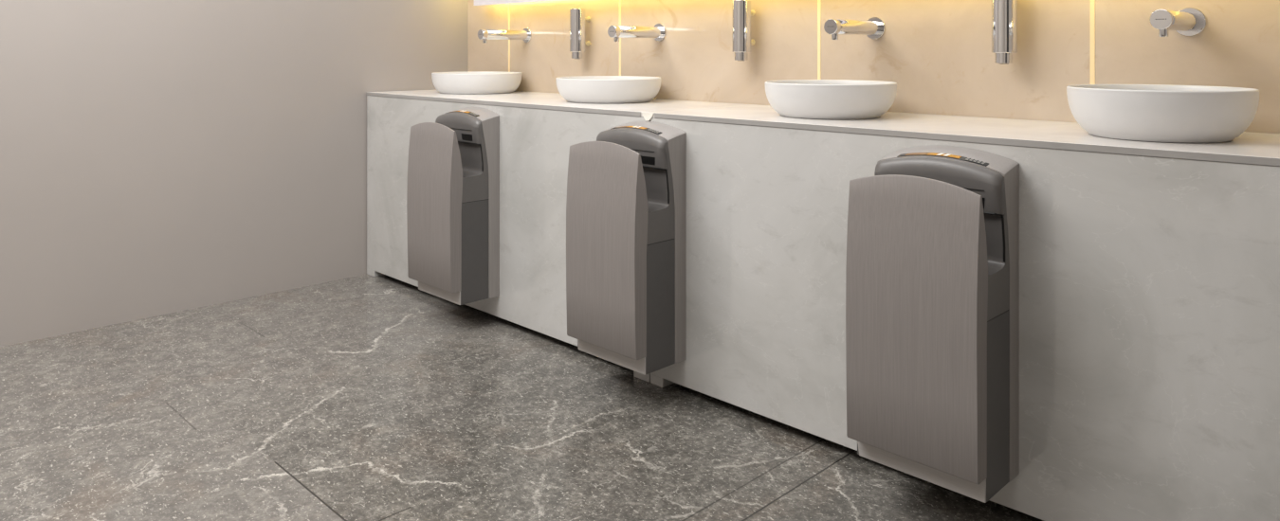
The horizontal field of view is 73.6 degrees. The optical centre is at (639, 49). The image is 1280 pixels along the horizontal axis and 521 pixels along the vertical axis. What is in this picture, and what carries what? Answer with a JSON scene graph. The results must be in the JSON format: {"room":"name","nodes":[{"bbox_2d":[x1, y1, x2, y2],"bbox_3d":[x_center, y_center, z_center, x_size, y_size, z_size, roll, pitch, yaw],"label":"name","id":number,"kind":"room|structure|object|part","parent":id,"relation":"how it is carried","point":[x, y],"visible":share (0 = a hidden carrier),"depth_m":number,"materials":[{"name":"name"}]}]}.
{"room":"public restroom","nodes":[
{"label":"public restroom","id":0,"kind":"room"},
{"bbox_2d":[0,0,467,347],"bbox_3d":[-2.442,-0.291,2.972,0.120,2.700,4.464,0,0,45],"label":"wall","id":1,"kind":"structure","parent":0,"point":[157,157],"depth_m":3.49,"materials":[{"name":"beige paint"}]},
{"bbox_2d":[0,274,1043,520],"bbox_3d":[-0.806,1.109,1.270,4.800,0.100,4.564,0,0,45],"label":"floor","id":2,"kind":"structure","parent":0,"point":[365,397],"depth_m":2.36,"materials":[{"name":"grey stone"}]},
{"bbox_2d":[366,95,650,383],"bbox_3d":[-0.431,0.637,3.577,1.860,0.844,0.560,0,0,45],"label":"panel","id":3,"kind":"object","parent":2,"relation":"on","point":[535,143],"visible":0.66,"depth_m":3.22,"materials":[{"name":"grey stone"}]},
{"bbox_2d":[406,107,499,305],"bbox_3d":[-0.726,0.587,3.318,0.305,0.720,0.221,0,0,45],"label":"dryer","id":4,"kind":"object","parent":3,"relation":"attached to","point":[453,190],"visible":1,"depth_m":3.24,"materials":[{"name":"silver metal"}]},
{"bbox_3d":[-0.784,0.585,3.260,0.305,0.618,0.056,0,0,45],"label":"plate","id":5,"kind":"part","parent":4,"relation":"part of","materials":[{"name":"beige metal"}]},
{"bbox_2d":[366,90,756,116],"bbox_3d":[-0.431,0.207,3.577,1.863,0.015,0.565,0,0,45],"label":"countertop","id":6,"kind":"structure","parent":3,"relation":"on","point":[517,99],"depth_m":3.28,"materials":[{"name":"white stone"}]},
{"bbox_2d":[431,71,522,94],"bbox_3d":[-0.761,0.152,3.998,0.415,0.093,0.415,0,0,45],"label":"vessel basin","id":7,"kind":"object","parent":6,"relation":"in","point":[471,82],"visible":1,"depth_m":3.83,"materials":[{"name":"white ceramic"}]},
{"bbox_2d":[555,75,661,103],"bbox_3d":[-0.121,0.153,3.331,0.410,0.091,0.410,0,0,45],"label":"vessel basin","id":8,"kind":"object","parent":6,"relation":"in","point":[585,89],"visible":1,"depth_m":3.17,"materials":[{"name":"white ceramic"}]},
{"bbox_2d":[640,111,654,120],"bbox_3d":[0.023,0.213,2.724,0.054,0.025,0.004,0,0,45],"label":"cabinet filler","id":9,"kind":"object","parent":6,"relation":"attached to","point":[648,116],"visible":1,"depth_m":2.72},
{"bbox_2d":[566,121,685,375],"bbox_3d":[-0.046,0.587,2.640,0.305,0.720,0.221,0,0,45],"label":"dryer","id":10,"kind":"object","parent":3,"relation":"attached to","point":[626,202],"visible":1,"depth_m":2.56,"materials":[{"name":"silver plastic"}]},
{"bbox_3d":[-0.104,0.585,2.581,0.305,0.618,0.056,0,0,45],"label":"plate","id":11,"kind":"part","parent":10,"relation":"part of","materials":[{"name":"beige metal"}]},
{"bbox_2d":[650,117,1279,520],"bbox_3d":[1.195,0.637,1.954,2.726,0.844,0.560,0,0,45],"label":"panel","id":12,"kind":"object","parent":2,"relation":"on","point":[1149,286],"visible":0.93,"depth_m":1.82,"materials":[{"name":"grey stone"}]},
{"bbox_2d":[845,146,1019,503],"bbox_3d":[0.659,0.587,1.937,0.305,0.720,0.221,0,0,45],"label":"dryer","id":13,"kind":"object","parent":12,"relation":"attached to","point":[932,269],"visible":1,"depth_m":1.85,"materials":[{"name":"silver plastic"}]},
{"bbox_2d":[652,104,1279,165],"bbox_3d":[1.195,0.207,1.955,2.728,0.015,0.565,0,0,45],"label":"countertop","id":14,"kind":"structure","parent":12,"relation":"on","point":[1248,148],"depth_m":2.10,"materials":[{"name":"white stone"}]},
{"bbox_2d":[764,79,896,119],"bbox_3d":[0.574,0.148,2.587,0.390,0.102,0.390,0,0,45],"label":"vessel basin","id":15,"kind":"object","parent":14,"relation":"in","point":[799,99],"visible":1,"depth_m":2.44,"materials":[{"name":"white ceramic"}]},
{"bbox_2d":[1066,84,1259,143],"bbox_3d":[1.190,0.142,1.964,0.376,0.113,0.376,0,0,45],"label":"vessel basin","id":16,"kind":"object","parent":14,"relation":"in","point":[1154,113],"visible":1,"depth_m":1.82,"materials":[{"name":"white ceramic"}]},
{"bbox_2d":[467,0,1279,133],"bbox_3d":[0.777,-0.291,2.857,4.600,2.700,0.120,0,0,45],"label":"wall","id":17,"kind":"structure","parent":0,"point":[939,55],"depth_m":2.68,"materials":[{"name":"beige stone"}]},
{"bbox_2d":[477,27,531,43],"bbox_3d":[-0.633,-0.069,3.992,0.072,0.076,0.265,0,0,45],"label":"tap","id":18,"kind":"object","parent":17,"relation":"attached to","point":[525,35],"visible":1,"depth_m":3.97,"materials":[{"name":"silver metal"}]},
{"bbox_3d":[-0.635,-0.071,3.990,0.047,0.047,0.259,0,0,45],"label":"spout","id":19,"kind":"part","parent":18,"relation":"part of","materials":[{"name":"silver metal"}]},
{"bbox_2d":[508,3,510,72],"bbox_3d":[-0.639,-0.521,4.188,0.012,1.439,0.006,0,0,45],"label":"trim","id":20,"kind":"structure","parent":17,"relation":"attached to","point":[508,4],"depth_m":4.18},
{"bbox_2d":[474,0,562,5],"bbox_3d":[0.629,-0.655,2.850,4.000,0.872,0.100,0,0,45],"label":"wall mirror","id":21,"kind":"object","parent":17,"relation":"attached to","point":[476,2],"visible":1,"depth_m":4.06,"materials":[{"name":"white mirror"}]},
{"bbox_2d":[569,8,590,58],"bbox_3d":[-0.260,-0.069,3.738,0.068,0.218,0.099,0,0,45],"label":"soap dispenser","id":22,"kind":"object","parent":17,"relation":"attached to","point":[577,16],"visible":1,"depth_m":3.70,"materials":[{"name":"silver metal"}]},
{"bbox_2d":[619,0,621,75],"bbox_3d":[-0.084,-0.521,3.634,0.012,1.439,0.006,0,0,45],"label":"trim","id":23,"kind":"structure","parent":17,"relation":"attached to","point":[619,0],"depth_m":3.63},
{"bbox_2d":[607,23,665,41],"bbox_3d":[-0.014,-0.069,3.375,0.072,0.076,0.265,0,0,45],"label":"tap","id":24,"kind":"object","parent":17,"relation":"attached to","point":[658,31],"visible":1,"depth_m":3.35,"materials":[{"name":"metal"}]},
{"bbox_3d":[-0.016,-0.071,3.373,0.047,0.047,0.259,0,0,45],"label":"spout","id":25,"kind":"part","parent":24,"relation":"part of","materials":[{"name":"silver metal"}]},
{"bbox_2d":[731,0,755,60],"bbox_3d":[0.379,-0.069,3.100,0.068,0.218,0.099,0,0,45],"label":"soap dispenser","id":26,"kind":"object","parent":17,"relation":"attached to","point":[741,12],"visible":1,"depth_m":3.06,"materials":[{"name":"silver metal"}]},
{"bbox_2d":[817,0,821,79],"bbox_3d":[0.616,-0.521,2.936,0.012,1.439,0.006,0,0,45],"label":"trim","id":27,"kind":"structure","parent":17,"relation":"attached to","point":[818,1],"depth_m":2.93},
{"bbox_2d":[823,17,885,39],"bbox_3d":[0.672,-0.069,2.690,0.072,0.076,0.265,0,0,45],"label":"tap","id":28,"kind":"object","parent":17,"relation":"attached to","point":[874,27],"visible":1,"depth_m":2.67,"materials":[{"name":"metal"}]},
{"bbox_2d":[831,33,838,39],"bbox_3d":[0.596,-0.042,2.614,0.020,0.022,0.020,0,0,45],"label":"outlet","id":29,"kind":"object","parent":28,"relation":"attached to","point":[834,36],"depth_m":2.61,"materials":[{"name":"metal"}]},
{"bbox_3d":[0.670,-0.071,2.688,0.047,0.047,0.259,0,0,45],"label":"spout","id":30,"kind":"part","parent":28,"relation":"part of","materials":[{"name":"silver metal"}]},
{"bbox_2d":[991,0,1017,64],"bbox_3d":[1.044,-0.069,2.436,0.068,0.218,0.099,0,0,45],"label":"soap dispenser","id":31,"kind":"object","parent":17,"relation":"attached to","point":[1004,12],"visible":1,"depth_m":2.40,"materials":[{"name":"silver metal"}]},
{"bbox_2d":[1090,0,1095,84],"bbox_3d":[1.229,-0.521,2.323,0.012,1.439,0.006,0,0,45],"label":"trim","id":32,"kind":"structure","parent":17,"relation":"attached to","point":[1092,2],"depth_m":2.32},
{"bbox_2d":[1149,7,1206,36],"bbox_3d":[1.295,-0.069,2.068,0.072,0.076,0.265,0,0,45],"label":"tap","id":33,"kind":"object","parent":17,"relation":"attached to","point":[1187,21],"visible":1,"depth_m":2.03,"materials":[{"name":"metal"}]},
{"bbox_2d":[1158,28,1169,36],"bbox_3d":[1.219,-0.042,1.992,0.020,0.022,0.020,0,0,45],"label":"outlet","id":34,"kind":"object","parent":33,"relation":"attached to","point":[1162,32],"depth_m":1.98,"materials":[{"name":"metal"}]},
{"bbox_3d":[1.293,-0.071,2.066,0.047,0.047,0.259,0,0,45],"label":"spout","id":35,"kind":"part","parent":33,"relation":"part of","materials":[{"name":"silver metal"}]}
]}

